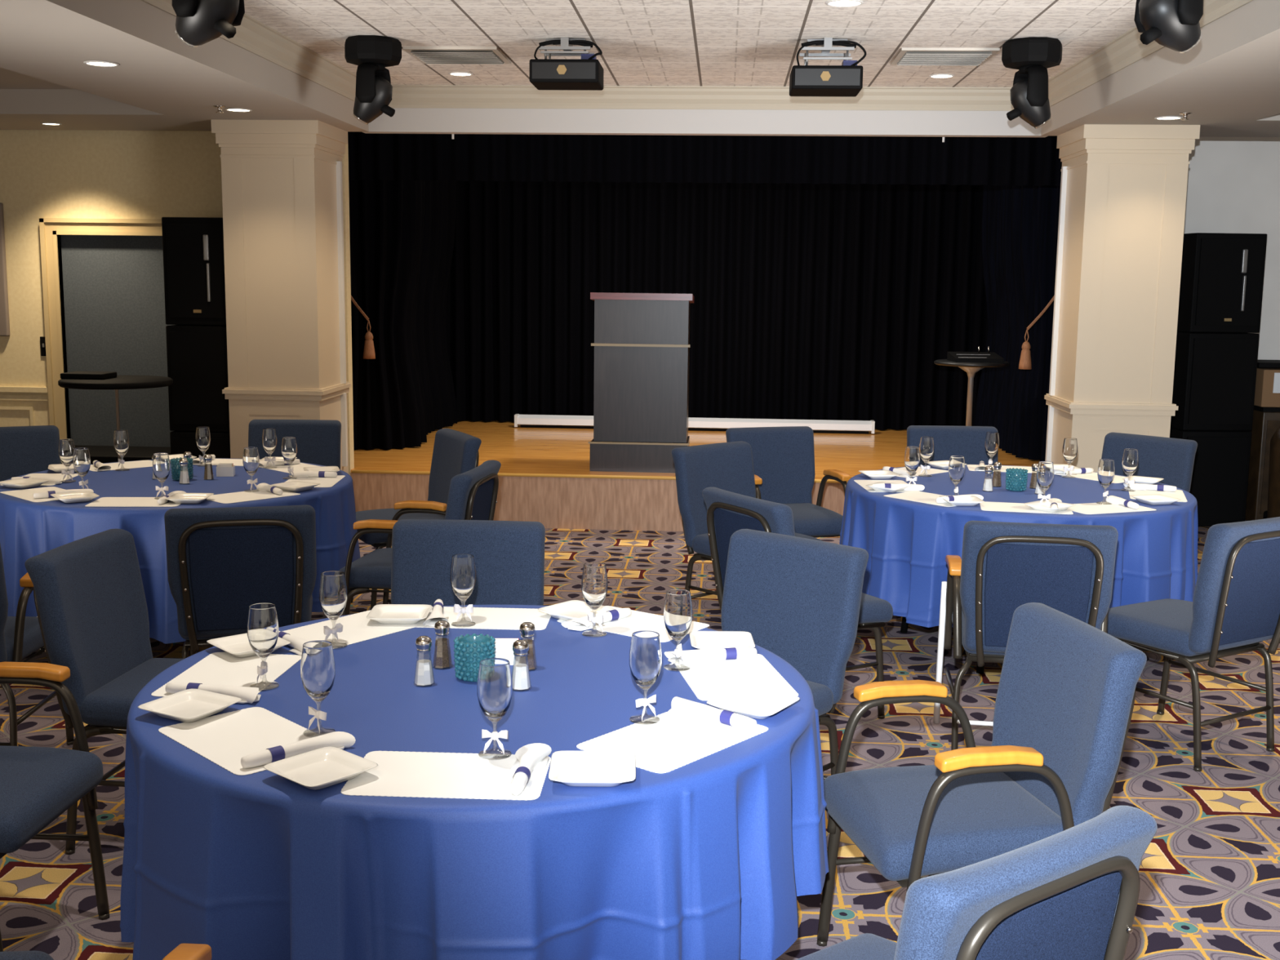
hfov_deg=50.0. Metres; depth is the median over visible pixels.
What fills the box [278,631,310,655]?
rolled napkin
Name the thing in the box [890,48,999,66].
ceiling vent
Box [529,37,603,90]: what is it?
projector
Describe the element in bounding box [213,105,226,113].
sprinkler head
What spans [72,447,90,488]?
water goblet
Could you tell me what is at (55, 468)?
square plate
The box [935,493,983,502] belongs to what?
rolled napkin
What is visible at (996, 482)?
pepper shaker
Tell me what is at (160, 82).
ceiling
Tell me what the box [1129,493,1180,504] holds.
square plate
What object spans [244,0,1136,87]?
ceiling
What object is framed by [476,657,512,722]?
bowl
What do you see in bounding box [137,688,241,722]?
square plate
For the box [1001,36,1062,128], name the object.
light
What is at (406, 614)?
square plate
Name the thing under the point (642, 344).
lectern
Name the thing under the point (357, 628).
placemat
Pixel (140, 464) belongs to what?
placemat
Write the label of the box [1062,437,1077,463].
bowl
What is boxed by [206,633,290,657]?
square plate
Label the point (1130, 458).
bowl
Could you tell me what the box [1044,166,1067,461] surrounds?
trim
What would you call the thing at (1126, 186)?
wall column
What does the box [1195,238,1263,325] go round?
grille
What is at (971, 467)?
placemat
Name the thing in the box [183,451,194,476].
pepper shaker
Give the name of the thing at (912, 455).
water goblet
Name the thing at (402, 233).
curtain
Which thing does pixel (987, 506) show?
placemat
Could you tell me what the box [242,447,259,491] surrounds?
water goblet
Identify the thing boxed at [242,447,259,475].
bowl
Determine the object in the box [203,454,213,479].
pepper shaker
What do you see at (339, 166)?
trim
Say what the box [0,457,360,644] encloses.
tablecloth
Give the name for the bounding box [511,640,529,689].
salt shaker
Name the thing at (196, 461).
rolled napkin
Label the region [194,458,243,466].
placemat
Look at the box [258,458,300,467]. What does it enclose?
rolled napkin
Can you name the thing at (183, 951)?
armchair
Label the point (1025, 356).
tassel
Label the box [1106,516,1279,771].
banquet chair
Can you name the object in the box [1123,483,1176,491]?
rolled napkin
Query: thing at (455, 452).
banquet chair
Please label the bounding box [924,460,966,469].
square plate
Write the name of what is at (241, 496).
placemat
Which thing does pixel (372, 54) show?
light
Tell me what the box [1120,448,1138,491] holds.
water goblet
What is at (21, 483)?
square plate
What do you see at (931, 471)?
placemat
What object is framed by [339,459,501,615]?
armchair
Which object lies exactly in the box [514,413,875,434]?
baseboard heater
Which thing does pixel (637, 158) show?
curtain
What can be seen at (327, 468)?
square plate
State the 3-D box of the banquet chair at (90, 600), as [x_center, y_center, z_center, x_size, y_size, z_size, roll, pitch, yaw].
[-1.415,0.627,4.106,0.603,0.881,0.500,2,9,7]
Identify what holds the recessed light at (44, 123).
in the ceiling at (160, 82)
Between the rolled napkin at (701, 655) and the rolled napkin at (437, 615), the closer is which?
the rolled napkin at (701, 655)
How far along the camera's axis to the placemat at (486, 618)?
3.74 m
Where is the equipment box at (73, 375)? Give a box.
[60,371,116,379]
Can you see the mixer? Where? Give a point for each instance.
(957, 357)
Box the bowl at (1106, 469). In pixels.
[1097,458,1115,488]
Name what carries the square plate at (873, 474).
on the tablecloth at (907, 544)
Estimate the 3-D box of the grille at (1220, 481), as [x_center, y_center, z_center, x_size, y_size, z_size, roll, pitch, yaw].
[3.974,-0.008,9.490,0.430,0.582,0.012,0,8,-3]
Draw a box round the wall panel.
[0,202,9,336]
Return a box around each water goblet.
[58,439,75,482]
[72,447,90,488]
[113,430,129,471]
[152,452,170,499]
[195,426,210,466]
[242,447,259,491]
[247,603,279,688]
[262,428,276,468]
[281,436,297,479]
[300,640,336,737]
[319,570,347,648]
[449,554,475,626]
[476,657,512,759]
[581,562,608,635]
[629,631,662,723]
[663,589,692,670]
[904,446,919,484]
[919,436,933,476]
[948,455,964,494]
[984,431,999,466]
[1036,461,1053,502]
[1061,437,1077,477]
[1096,458,1115,504]
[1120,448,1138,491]
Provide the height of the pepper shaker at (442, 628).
0.114 m
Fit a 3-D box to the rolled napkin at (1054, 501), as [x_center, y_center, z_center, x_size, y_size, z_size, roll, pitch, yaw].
[1.712,0.101,5.676,0.067,0.028,0.227,3,9,16]
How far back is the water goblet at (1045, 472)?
5.67 m
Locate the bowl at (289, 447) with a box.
[281,436,297,463]
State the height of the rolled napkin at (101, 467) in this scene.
0.028 m
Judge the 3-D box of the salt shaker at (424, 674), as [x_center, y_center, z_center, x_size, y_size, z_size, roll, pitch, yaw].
[-0.493,0.411,3.131,0.045,0.114,0.045,3,9,14]
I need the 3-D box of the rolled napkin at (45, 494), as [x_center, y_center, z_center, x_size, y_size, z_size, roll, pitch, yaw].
[-2.378,0.055,5.659,0.227,0.028,0.067,-5,10,-35]
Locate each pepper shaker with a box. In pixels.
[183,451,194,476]
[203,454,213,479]
[433,620,451,667]
[519,622,536,669]
[991,462,1001,487]
[1029,463,1038,488]
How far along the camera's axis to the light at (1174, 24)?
4.62 m
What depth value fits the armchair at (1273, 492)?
8.94 m
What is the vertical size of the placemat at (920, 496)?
0.001 m
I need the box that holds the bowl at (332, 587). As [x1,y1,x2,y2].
[319,570,346,620]
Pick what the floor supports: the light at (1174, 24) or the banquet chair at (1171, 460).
the banquet chair at (1171, 460)
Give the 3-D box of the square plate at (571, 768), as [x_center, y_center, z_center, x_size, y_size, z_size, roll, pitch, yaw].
[-0.088,0.544,2.565,0.160,0.024,0.160,1,8,-1]
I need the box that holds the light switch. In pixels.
[40,336,45,355]
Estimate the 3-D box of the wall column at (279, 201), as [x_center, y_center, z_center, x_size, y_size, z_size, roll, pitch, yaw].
[-2.244,-0.934,8.732,0.652,2.588,0.660,1,8,3]
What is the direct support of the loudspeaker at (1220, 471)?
on the floor
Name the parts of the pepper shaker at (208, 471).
glass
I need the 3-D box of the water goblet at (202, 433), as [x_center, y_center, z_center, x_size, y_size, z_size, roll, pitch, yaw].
[-2.098,-0.161,6.599,0.069,0.186,0.069,4,9,21]
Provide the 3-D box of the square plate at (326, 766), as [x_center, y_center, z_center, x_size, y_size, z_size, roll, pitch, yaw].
[-0.592,0.541,2.547,0.160,0.024,0.160,8,11,41]
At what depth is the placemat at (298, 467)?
6.59 m
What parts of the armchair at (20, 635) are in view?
backrest, leg, arm frame, seat, armrest, seat frame, leg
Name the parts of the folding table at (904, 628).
leg, leg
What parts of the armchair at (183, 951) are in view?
backrest, armrest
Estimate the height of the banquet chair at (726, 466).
0.881 m
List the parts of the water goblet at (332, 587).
stem and foot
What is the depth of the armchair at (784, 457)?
7.39 m
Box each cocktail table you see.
[57,375,173,459]
[933,359,1009,426]
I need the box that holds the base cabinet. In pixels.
[1244,404,1279,520]
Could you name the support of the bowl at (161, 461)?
on the water goblet at (161, 461)
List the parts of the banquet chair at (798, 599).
seat, seat frame, leg, frame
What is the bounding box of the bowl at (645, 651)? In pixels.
[629,631,662,689]
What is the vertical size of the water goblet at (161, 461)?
0.186 m
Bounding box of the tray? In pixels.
[494,646,519,665]
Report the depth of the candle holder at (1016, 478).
6.11 m
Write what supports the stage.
on the floor
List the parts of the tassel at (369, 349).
cord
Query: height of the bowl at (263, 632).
0.120 m
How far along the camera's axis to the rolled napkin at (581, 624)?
3.67 m
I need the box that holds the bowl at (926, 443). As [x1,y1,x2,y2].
[919,436,933,462]
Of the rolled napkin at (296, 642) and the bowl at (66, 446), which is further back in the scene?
the bowl at (66, 446)
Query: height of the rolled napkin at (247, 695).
0.028 m
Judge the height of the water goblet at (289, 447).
0.186 m
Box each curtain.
[347,131,1062,186]
[348,179,457,449]
[444,180,987,430]
[973,184,1060,461]
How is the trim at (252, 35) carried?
attached to the wall
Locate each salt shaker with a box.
[151,455,156,479]
[178,457,190,484]
[414,635,433,685]
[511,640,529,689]
[982,466,993,492]
[1034,481,1045,494]
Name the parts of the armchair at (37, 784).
leg, seat frame, armrest, arm frame, seat, leg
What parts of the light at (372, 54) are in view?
focus knob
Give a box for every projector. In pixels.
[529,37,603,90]
[789,37,866,97]
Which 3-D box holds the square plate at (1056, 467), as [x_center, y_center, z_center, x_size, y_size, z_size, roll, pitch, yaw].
[2.072,-0.056,6.778,0.160,0.024,0.160,0,8,-2]
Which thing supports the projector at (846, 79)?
hanging from the ceiling at (642, 42)
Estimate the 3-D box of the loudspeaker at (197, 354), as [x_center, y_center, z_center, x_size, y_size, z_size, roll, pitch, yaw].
[-2.757,-0.671,8.887,0.420,0.664,0.512,1,8,3]
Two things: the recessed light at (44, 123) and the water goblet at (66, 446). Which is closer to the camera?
the water goblet at (66, 446)
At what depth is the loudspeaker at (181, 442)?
8.70 m
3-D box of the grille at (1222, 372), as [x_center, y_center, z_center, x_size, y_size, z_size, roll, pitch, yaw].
[3.982,-0.673,9.392,0.430,0.582,0.012,0,8,-3]
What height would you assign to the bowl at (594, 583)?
0.120 m
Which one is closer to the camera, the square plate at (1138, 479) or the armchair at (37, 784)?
the armchair at (37, 784)
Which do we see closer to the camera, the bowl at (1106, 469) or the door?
the bowl at (1106, 469)
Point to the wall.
(79, 174)
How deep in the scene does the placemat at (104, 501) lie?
5.53 m
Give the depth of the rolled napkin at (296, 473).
6.27 m
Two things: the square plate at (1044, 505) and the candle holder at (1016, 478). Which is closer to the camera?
the square plate at (1044, 505)
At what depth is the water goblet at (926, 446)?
6.51 m
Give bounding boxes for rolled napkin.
[11,476,62,484]
[33,488,93,498]
[93,460,111,471]
[157,490,186,504]
[164,682,261,703]
[192,454,215,465]
[240,731,355,768]
[256,483,283,494]
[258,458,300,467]
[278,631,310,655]
[288,471,337,477]
[422,599,448,626]
[510,742,551,795]
[560,608,631,631]
[664,647,756,664]
[668,696,756,730]
[872,483,924,490]
[882,466,916,476]
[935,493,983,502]
[974,461,986,471]
[1048,497,1062,508]
[1053,467,1093,475]
[1105,495,1139,509]
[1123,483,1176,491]
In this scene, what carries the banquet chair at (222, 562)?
on the floor
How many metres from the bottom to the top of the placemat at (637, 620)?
0.001 m
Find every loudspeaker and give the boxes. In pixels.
[161,217,226,325]
[165,324,229,431]
[169,431,231,458]
[1169,426,1251,526]
[1170,330,1259,431]
[1177,232,1266,333]
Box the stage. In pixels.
[350,420,1039,531]
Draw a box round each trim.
[141,0,355,101]
[336,160,347,466]
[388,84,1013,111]
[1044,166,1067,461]
[1048,0,1253,106]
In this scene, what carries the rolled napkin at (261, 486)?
on the placemat at (241, 496)
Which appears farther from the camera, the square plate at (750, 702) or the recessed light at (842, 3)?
the recessed light at (842, 3)
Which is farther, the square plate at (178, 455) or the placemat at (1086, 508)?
the square plate at (178, 455)
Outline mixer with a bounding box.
[946,346,1004,362]
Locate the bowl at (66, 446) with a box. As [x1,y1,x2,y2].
[58,439,75,466]
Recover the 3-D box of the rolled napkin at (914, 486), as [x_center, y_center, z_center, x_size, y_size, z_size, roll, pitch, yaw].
[1.149,0.029,6.115,0.227,0.028,0.067,1,8,1]
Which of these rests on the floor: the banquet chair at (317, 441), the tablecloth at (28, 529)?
the banquet chair at (317, 441)
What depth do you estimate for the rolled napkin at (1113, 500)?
5.76 m
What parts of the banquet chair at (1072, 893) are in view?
seat, frame, panel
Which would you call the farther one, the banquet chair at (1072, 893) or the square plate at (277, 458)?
the square plate at (277, 458)
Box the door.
[39,217,172,447]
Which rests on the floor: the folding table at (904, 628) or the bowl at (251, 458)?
the folding table at (904, 628)
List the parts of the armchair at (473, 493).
leg, seat, arm frame, seat frame, armrest, leg, arm frame, armrest, backrest, frame, panel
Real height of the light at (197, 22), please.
0.424 m
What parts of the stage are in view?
fascia panel, fascia panel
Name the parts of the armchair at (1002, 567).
leg, arm frame, armrest, leg, seat, seat frame, backrest, panel, frame, arm frame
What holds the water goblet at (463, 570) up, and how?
on the folding table
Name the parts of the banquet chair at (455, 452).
seat frame, leg, seat, backrest, frame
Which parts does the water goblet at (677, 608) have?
stem and foot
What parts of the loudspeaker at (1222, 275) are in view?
handle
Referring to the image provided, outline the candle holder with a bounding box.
[453,633,495,682]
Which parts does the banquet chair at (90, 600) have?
frame, backrest, leg, seat frame, seat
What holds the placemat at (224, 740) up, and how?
on the tablecloth at (710, 857)
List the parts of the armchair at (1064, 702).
leg, armrest, arm frame, seat frame, seat, armrest, arm frame, backrest, frame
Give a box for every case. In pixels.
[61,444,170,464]
[1257,359,1279,368]
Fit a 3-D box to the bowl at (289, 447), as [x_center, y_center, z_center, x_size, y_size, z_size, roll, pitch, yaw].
[-1.589,-0.132,6.217,0.069,0.120,0.069,-5,10,-32]
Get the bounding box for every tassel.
[351,295,375,359]
[1018,295,1054,369]
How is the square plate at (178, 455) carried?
on the tablecloth at (28, 529)
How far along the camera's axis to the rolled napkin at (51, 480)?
6.00 m
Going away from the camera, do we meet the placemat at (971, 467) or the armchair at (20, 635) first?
the armchair at (20, 635)
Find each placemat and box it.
[0,473,78,485]
[0,486,65,502]
[84,497,180,506]
[88,460,152,471]
[151,652,301,697]
[158,706,316,775]
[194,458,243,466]
[206,489,300,503]
[260,462,319,473]
[281,609,423,648]
[284,475,345,487]
[341,751,551,800]
[412,606,551,630]
[557,605,709,642]
[576,711,768,773]
[674,653,798,700]
[853,480,919,492]
[884,491,954,506]
[895,466,948,477]
[967,464,1036,472]
[979,501,1073,514]
[1061,471,1126,483]
[1066,502,1156,514]
[1128,489,1186,502]
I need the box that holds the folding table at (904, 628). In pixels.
[900,616,1123,674]
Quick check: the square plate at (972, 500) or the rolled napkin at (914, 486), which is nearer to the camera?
the square plate at (972, 500)
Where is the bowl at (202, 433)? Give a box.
[195,426,210,452]
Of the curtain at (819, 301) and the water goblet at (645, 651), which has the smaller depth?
the water goblet at (645, 651)
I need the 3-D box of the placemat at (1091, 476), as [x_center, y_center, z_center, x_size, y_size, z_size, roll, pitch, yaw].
[2.204,-0.016,6.605,0.233,0.001,0.363,-5,10,-35]
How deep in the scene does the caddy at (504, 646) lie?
3.30 m
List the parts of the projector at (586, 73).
panel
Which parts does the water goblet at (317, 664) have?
stem and foot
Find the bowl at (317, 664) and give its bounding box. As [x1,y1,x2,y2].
[300,640,335,702]
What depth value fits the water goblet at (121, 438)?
6.39 m
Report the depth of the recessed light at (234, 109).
7.69 m
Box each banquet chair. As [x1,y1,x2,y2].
[0,425,61,481]
[24,528,183,854]
[164,504,316,658]
[248,419,341,470]
[351,428,481,609]
[391,519,545,606]
[671,440,822,599]
[702,486,893,719]
[720,528,868,779]
[795,805,1157,959]
[906,425,998,465]
[1101,432,1197,492]
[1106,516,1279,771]
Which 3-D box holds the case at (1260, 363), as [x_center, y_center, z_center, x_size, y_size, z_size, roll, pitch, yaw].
[4.598,-0.818,9.691,0.600,0.035,0.420,1,8,3]
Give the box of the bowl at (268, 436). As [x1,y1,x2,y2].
[262,428,276,453]
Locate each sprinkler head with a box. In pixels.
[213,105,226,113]
[1178,112,1192,119]
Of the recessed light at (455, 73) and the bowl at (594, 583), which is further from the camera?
the recessed light at (455, 73)
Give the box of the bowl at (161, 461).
[152,452,170,482]
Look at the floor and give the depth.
4.68 m
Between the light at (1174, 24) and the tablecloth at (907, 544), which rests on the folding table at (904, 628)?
the tablecloth at (907, 544)
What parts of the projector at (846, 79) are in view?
panel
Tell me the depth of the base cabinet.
9.61 m
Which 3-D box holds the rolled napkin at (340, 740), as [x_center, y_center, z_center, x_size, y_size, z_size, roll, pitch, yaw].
[-0.666,0.521,2.660,0.227,0.028,0.067,-7,12,-43]
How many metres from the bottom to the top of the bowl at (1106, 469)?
0.120 m
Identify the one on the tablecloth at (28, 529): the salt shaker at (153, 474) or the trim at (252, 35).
the salt shaker at (153, 474)
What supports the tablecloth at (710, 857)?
on the folding table
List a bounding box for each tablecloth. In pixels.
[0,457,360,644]
[120,604,828,959]
[839,464,1197,627]
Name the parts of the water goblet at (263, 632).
stem and foot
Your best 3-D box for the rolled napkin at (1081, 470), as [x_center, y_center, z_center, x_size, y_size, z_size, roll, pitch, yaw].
[2.115,-0.043,6.682,0.227,0.028,0.067,-3,9,-24]
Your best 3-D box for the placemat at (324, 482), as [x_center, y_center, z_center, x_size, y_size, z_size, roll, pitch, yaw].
[-1.471,0.004,6.172,0.233,0.001,0.363,0,8,-2]
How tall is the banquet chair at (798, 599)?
0.881 m
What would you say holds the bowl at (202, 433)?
on the water goblet at (202, 433)
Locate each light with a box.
[40,122,62,124]
[83,60,119,66]
[172,0,244,47]
[225,107,252,111]
[344,35,401,124]
[448,71,473,75]
[825,0,863,7]
[928,74,954,78]
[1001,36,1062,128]
[1133,0,1203,53]
[1154,115,1182,119]
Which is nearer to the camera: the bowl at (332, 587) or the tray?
the tray
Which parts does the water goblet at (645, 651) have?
stem and foot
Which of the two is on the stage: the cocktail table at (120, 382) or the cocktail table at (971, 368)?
the cocktail table at (971, 368)
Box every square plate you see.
[0,477,48,488]
[48,463,75,472]
[50,491,99,502]
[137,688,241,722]
[165,493,213,503]
[168,453,196,462]
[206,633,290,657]
[259,457,297,463]
[263,746,377,790]
[271,480,319,491]
[303,466,339,471]
[366,604,431,624]
[537,600,613,620]
[548,751,635,786]
[688,631,755,648]
[706,685,799,719]
[858,470,898,479]
[866,481,911,492]
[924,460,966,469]
[939,495,984,506]
[1024,500,1075,511]
[1053,464,1079,470]
[1122,475,1164,484]
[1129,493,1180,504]
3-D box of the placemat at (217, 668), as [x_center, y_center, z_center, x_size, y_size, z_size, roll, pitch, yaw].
[-0.953,0.453,3.195,0.233,0.001,0.363,1,8,5]
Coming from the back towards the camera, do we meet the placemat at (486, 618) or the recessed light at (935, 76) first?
the recessed light at (935, 76)
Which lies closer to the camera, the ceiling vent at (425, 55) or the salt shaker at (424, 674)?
the salt shaker at (424, 674)
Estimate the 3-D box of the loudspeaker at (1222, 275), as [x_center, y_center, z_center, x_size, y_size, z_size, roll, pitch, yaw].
[3.975,-1.368,9.531,0.490,0.666,0.530,0,8,-3]
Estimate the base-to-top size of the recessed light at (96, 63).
0.005 m
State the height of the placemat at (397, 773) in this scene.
0.001 m
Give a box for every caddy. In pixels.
[216,462,235,476]
[494,638,519,665]
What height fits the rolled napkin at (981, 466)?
0.028 m
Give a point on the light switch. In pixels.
(42, 342)
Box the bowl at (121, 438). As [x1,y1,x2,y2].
[113,430,128,456]
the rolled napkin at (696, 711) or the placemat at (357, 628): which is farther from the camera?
the placemat at (357, 628)
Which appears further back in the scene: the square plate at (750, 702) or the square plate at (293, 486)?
the square plate at (293, 486)
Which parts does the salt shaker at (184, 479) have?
glass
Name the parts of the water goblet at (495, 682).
stem and foot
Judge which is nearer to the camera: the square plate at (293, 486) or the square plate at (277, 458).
the square plate at (293, 486)
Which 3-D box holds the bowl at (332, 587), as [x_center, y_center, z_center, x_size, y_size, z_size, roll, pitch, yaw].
[-0.767,0.292,3.432,0.069,0.120,0.069,9,12,44]
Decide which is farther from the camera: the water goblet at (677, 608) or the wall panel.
the wall panel
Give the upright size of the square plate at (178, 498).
0.024 m
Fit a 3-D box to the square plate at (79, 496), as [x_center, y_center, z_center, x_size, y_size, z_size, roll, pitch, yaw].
[-2.290,0.072,5.563,0.160,0.024,0.160,-6,10,-36]
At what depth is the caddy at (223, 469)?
6.28 m
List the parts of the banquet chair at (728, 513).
panel, frame, backrest, seat frame, leg, seat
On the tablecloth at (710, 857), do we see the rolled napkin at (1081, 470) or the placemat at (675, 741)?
the placemat at (675, 741)
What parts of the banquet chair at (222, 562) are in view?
leg, leg, seat frame, panel, seat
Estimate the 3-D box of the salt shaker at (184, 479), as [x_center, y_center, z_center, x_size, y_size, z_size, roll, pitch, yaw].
[-2.008,-0.040,6.046,0.045,0.114,0.045,4,9,20]
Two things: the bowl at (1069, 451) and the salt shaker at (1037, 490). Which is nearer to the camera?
the salt shaker at (1037, 490)
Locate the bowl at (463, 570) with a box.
[449,554,475,599]
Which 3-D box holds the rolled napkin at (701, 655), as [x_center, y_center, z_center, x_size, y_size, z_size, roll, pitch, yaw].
[0.177,0.427,3.361,0.227,0.028,0.067,-1,9,-13]
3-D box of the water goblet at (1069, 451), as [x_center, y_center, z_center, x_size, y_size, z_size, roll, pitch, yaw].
[2.053,-0.106,6.561,0.069,0.186,0.069,0,8,-6]
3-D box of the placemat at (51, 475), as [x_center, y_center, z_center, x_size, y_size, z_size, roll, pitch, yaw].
[-2.670,-0.003,6.125,0.233,0.001,0.363,0,8,-3]
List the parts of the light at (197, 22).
focus knob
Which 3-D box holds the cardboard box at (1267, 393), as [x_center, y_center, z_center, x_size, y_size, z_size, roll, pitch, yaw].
[4.595,-0.656,9.691,0.520,0.260,0.366,1,8,3]
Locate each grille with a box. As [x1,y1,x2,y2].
[1186,436,1248,520]
[1187,338,1256,424]
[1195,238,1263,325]
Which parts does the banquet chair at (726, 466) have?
frame, leg, seat frame, backrest, seat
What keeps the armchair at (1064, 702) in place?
on the floor
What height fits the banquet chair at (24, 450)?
0.881 m
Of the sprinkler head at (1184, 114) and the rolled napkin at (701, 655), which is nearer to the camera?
the rolled napkin at (701, 655)
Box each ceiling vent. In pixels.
[402,46,511,64]
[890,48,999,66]
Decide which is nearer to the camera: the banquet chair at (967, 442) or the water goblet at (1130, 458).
the water goblet at (1130, 458)
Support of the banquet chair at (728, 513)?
on the floor
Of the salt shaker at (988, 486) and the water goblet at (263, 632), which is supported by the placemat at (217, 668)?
the water goblet at (263, 632)
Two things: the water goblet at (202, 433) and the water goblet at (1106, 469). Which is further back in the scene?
the water goblet at (202, 433)
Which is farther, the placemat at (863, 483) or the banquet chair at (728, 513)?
the placemat at (863, 483)
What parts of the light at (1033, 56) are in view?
focus knob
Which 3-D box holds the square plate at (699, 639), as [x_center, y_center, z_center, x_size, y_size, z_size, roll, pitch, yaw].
[0.206,0.413,3.469,0.160,0.024,0.160,1,8,-1]
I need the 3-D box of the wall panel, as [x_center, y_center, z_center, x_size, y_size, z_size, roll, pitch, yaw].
[-4.539,-1.407,9.169,0.620,0.880,0.040,1,8,3]
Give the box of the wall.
[0,107,1279,475]
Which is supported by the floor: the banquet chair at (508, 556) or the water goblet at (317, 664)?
the banquet chair at (508, 556)
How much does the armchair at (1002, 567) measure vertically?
0.881 m
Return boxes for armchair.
[0,544,74,746]
[0,662,109,951]
[0,943,211,959]
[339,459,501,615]
[725,426,850,537]
[816,602,1146,946]
[933,520,1118,750]
[1262,426,1279,519]
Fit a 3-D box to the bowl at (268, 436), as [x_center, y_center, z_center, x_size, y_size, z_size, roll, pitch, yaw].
[-1.767,-0.183,6.548,0.069,0.120,0.069,0,8,-6]
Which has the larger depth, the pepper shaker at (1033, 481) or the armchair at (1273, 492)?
the armchair at (1273, 492)
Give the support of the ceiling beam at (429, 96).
attached to the wall
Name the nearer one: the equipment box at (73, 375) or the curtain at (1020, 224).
the equipment box at (73, 375)
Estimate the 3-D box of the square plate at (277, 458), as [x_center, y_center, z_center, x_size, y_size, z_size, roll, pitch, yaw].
[-1.768,-0.091,6.706,0.160,0.024,0.160,0,8,-2]
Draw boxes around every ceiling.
[0,0,368,131]
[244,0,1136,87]
[1040,0,1279,137]
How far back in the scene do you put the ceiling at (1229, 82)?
6.56 m
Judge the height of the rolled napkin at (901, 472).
0.028 m
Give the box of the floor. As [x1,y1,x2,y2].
[0,520,1279,959]
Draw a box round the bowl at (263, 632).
[247,603,279,657]
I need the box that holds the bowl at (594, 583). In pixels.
[581,562,608,609]
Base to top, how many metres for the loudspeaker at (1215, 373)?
0.666 m
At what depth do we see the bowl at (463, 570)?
3.63 m
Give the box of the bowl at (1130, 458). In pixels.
[1122,448,1138,475]
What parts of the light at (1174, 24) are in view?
focus knob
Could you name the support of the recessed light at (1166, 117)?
in the ceiling at (1229, 82)
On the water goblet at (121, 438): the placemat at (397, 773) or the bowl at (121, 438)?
the bowl at (121, 438)
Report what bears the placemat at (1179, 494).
on the tablecloth at (907, 544)
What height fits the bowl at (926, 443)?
0.120 m
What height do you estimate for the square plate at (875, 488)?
0.024 m
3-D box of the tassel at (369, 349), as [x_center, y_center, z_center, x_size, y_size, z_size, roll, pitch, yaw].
[-2.008,-1.135,9.801,0.231,0.534,0.088,1,8,3]
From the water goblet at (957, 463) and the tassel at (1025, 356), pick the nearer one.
the water goblet at (957, 463)
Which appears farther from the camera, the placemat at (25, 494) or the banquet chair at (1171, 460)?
the banquet chair at (1171, 460)
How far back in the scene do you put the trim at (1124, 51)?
6.91 m
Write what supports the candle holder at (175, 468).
on the tablecloth at (28, 529)
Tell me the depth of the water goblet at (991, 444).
6.75 m
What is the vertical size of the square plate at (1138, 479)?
0.024 m
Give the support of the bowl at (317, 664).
on the water goblet at (317, 664)
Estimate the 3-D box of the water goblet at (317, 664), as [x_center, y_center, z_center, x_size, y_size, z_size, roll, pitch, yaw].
[-0.652,0.423,2.783,0.069,0.186,0.069,8,11,42]
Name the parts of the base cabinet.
door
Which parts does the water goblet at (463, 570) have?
stem and foot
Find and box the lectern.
[588,292,693,472]
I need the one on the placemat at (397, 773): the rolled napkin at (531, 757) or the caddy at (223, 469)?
the rolled napkin at (531, 757)
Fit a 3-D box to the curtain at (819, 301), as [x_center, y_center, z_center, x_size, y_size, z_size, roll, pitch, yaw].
[0.619,-1.797,11.950,5.151,2.662,0.140,1,8,4]
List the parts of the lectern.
plinth trim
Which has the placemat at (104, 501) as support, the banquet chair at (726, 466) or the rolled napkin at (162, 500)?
the rolled napkin at (162, 500)
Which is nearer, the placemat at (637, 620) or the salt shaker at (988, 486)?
the placemat at (637, 620)
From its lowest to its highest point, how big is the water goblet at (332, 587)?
0.186 m
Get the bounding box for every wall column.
[211,120,351,473]
[1044,124,1199,472]
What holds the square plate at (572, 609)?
on the placemat at (637, 620)
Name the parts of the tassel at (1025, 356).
cord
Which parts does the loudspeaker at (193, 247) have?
handle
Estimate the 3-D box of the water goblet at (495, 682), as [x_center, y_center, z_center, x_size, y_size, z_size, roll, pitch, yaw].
[-0.282,0.444,2.670,0.069,0.186,0.069,4,9,22]
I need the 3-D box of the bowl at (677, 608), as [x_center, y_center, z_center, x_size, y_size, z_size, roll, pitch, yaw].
[0.091,0.325,3.275,0.069,0.120,0.069,1,8,2]
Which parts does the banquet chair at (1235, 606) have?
leg, seat, leg, seat frame, backrest, frame, panel, leg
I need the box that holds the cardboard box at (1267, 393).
[1253,367,1279,407]
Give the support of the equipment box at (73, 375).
on the cocktail table at (120, 382)
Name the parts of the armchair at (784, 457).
armrest, arm frame, backrest, seat, seat frame, arm frame, armrest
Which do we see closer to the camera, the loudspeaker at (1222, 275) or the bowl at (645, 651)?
the bowl at (645, 651)
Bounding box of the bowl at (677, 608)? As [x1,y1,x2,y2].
[663,589,692,640]
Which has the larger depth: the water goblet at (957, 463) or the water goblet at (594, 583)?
the water goblet at (957, 463)
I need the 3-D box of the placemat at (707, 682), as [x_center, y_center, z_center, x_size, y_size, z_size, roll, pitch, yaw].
[0.217,0.461,3.235,0.233,0.001,0.363,-1,9,-9]
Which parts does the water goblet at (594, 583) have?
stem and foot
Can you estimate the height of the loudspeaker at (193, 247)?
0.664 m
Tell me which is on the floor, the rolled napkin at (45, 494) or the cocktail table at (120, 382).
the cocktail table at (120, 382)
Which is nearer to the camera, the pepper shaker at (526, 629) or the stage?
the pepper shaker at (526, 629)

